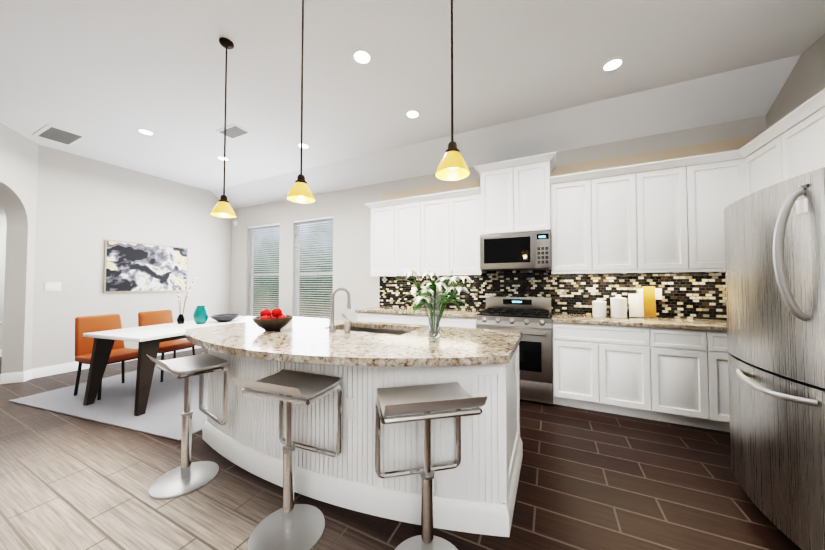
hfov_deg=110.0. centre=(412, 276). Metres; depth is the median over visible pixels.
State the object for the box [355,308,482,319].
countertop
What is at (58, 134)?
ceiling vent
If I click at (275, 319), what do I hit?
fruit bowl
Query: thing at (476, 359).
island countertop
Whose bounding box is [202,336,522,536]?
kitchen island
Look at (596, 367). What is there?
base cabinet
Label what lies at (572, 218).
upper cabinet
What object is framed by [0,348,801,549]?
floor
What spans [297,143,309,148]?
recessed light
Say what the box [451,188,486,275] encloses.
upper cabinet
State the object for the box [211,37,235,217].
pendant light
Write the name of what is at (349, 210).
wall
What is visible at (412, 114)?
recessed light
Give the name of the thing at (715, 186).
upper cabinet
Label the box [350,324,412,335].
sink
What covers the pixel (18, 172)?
wall
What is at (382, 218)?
upper cabinet
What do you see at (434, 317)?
flower vase
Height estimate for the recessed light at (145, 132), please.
0.006 m
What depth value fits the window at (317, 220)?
5.32 m
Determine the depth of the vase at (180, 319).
3.74 m
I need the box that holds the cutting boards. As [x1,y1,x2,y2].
[628,286,656,317]
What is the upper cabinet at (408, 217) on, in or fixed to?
attached to the wall at (349, 210)
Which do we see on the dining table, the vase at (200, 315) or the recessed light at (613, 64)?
the vase at (200, 315)
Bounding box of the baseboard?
[0,345,201,383]
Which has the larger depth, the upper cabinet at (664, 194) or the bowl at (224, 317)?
the bowl at (224, 317)
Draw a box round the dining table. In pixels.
[83,316,256,415]
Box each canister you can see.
[592,298,606,316]
[610,294,626,317]
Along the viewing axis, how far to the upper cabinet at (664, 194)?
2.83 m
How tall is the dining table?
0.740 m
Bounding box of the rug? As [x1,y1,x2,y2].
[9,366,207,440]
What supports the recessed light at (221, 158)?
in the ceiling
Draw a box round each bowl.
[210,314,238,321]
[252,306,292,330]
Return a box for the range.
[476,296,552,404]
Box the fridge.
[724,167,824,549]
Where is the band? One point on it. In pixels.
(696, 149)
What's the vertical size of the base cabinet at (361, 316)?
0.869 m
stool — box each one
[146,352,227,499]
[232,369,341,549]
[375,382,487,549]
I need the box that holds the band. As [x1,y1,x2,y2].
[382,134,766,206]
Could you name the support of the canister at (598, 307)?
on the countertop at (557, 317)
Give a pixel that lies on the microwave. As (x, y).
(531, 250)
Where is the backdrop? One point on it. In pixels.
(259, 292)
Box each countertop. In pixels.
[185,316,522,395]
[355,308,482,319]
[551,312,726,331]
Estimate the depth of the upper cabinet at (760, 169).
2.40 m
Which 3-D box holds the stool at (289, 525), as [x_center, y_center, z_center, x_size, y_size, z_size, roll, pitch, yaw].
[-0.635,0.902,1.487,0.435,0.809,0.360,-1,-2,22]
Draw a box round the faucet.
[329,287,350,332]
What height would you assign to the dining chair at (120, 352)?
0.874 m
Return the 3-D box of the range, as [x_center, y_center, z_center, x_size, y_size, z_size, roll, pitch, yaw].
[1.198,0.806,3.377,0.779,1.099,0.691,-1,-2,26]
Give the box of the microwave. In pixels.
[480,230,550,270]
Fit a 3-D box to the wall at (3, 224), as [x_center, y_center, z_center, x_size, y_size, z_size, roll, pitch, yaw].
[-7.784,-0.214,3.953,0.140,3.170,7.800,-1,-2,26]
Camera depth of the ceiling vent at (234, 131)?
3.59 m
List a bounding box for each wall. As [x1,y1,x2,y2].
[0,123,38,373]
[0,202,6,348]
[31,145,231,368]
[230,115,766,387]
[766,33,824,143]
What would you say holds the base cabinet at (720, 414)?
on the floor
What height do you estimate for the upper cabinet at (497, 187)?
0.850 m
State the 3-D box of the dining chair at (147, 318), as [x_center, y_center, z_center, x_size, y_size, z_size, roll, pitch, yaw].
[-3.386,0.919,3.984,0.542,0.874,0.460,0,-2,18]
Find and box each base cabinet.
[357,312,410,323]
[411,316,476,328]
[552,324,654,419]
[651,328,710,428]
[711,332,729,431]
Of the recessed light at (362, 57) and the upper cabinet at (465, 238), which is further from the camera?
the upper cabinet at (465, 238)
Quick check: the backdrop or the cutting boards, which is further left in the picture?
the backdrop
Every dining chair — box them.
[74,314,137,399]
[138,310,195,381]
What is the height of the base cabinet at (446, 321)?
0.869 m
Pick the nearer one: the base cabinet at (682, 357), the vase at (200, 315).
the base cabinet at (682, 357)
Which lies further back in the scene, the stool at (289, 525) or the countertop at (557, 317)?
the countertop at (557, 317)
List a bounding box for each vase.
[174,276,195,323]
[193,305,207,323]
[390,270,480,336]
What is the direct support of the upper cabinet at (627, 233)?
attached to the wall at (349, 210)
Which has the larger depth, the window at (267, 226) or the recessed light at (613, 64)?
the window at (267, 226)
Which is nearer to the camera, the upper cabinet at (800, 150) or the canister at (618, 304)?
the upper cabinet at (800, 150)
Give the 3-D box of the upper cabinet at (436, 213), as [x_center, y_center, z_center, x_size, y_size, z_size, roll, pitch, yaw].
[0.370,-0.565,4.031,0.410,1.057,0.346,-1,-2,26]
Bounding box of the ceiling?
[0,0,824,208]
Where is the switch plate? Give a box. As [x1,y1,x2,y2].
[44,282,60,290]
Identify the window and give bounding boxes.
[247,222,279,315]
[293,215,332,316]
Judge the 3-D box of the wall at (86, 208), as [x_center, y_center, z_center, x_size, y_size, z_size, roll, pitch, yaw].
[-4.581,-0.184,5.119,0.171,3.170,2.650,-1,-2,26]
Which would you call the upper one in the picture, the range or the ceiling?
the ceiling
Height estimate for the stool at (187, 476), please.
0.809 m
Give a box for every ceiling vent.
[32,124,87,145]
[215,124,251,138]
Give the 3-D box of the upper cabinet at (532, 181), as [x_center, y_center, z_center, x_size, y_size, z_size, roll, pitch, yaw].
[1.455,-0.941,3.503,0.393,0.850,0.377,-1,-2,26]
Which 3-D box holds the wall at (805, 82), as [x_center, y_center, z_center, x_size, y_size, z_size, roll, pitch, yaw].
[2.000,-0.326,-0.365,0.140,3.170,6.860,-1,-2,26]
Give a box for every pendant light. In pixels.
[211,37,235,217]
[287,0,314,202]
[435,0,469,180]
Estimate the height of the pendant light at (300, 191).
1.369 m
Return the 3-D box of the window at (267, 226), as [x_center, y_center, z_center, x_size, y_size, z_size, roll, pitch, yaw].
[-3.024,-0.014,5.888,1.050,2.090,0.160,-1,-2,26]
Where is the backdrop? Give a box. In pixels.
[253,221,332,318]
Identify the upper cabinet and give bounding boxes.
[370,200,394,275]
[395,196,422,275]
[423,192,450,275]
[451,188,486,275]
[479,160,514,235]
[515,152,550,232]
[551,176,594,271]
[591,172,638,271]
[639,164,690,271]
[691,156,742,271]
[743,136,778,196]
[775,100,824,181]
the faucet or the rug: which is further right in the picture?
the faucet
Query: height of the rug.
0.010 m
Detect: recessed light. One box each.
[137,128,154,135]
[216,156,229,160]
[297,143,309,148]
[352,49,371,64]
[405,110,419,118]
[601,57,624,72]
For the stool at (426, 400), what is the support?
on the floor
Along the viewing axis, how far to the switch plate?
4.03 m
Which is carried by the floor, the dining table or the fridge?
the fridge
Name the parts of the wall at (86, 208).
art picture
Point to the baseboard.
(14, 377)
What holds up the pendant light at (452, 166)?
hanging from the ceiling
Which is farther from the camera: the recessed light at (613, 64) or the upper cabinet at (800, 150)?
the recessed light at (613, 64)

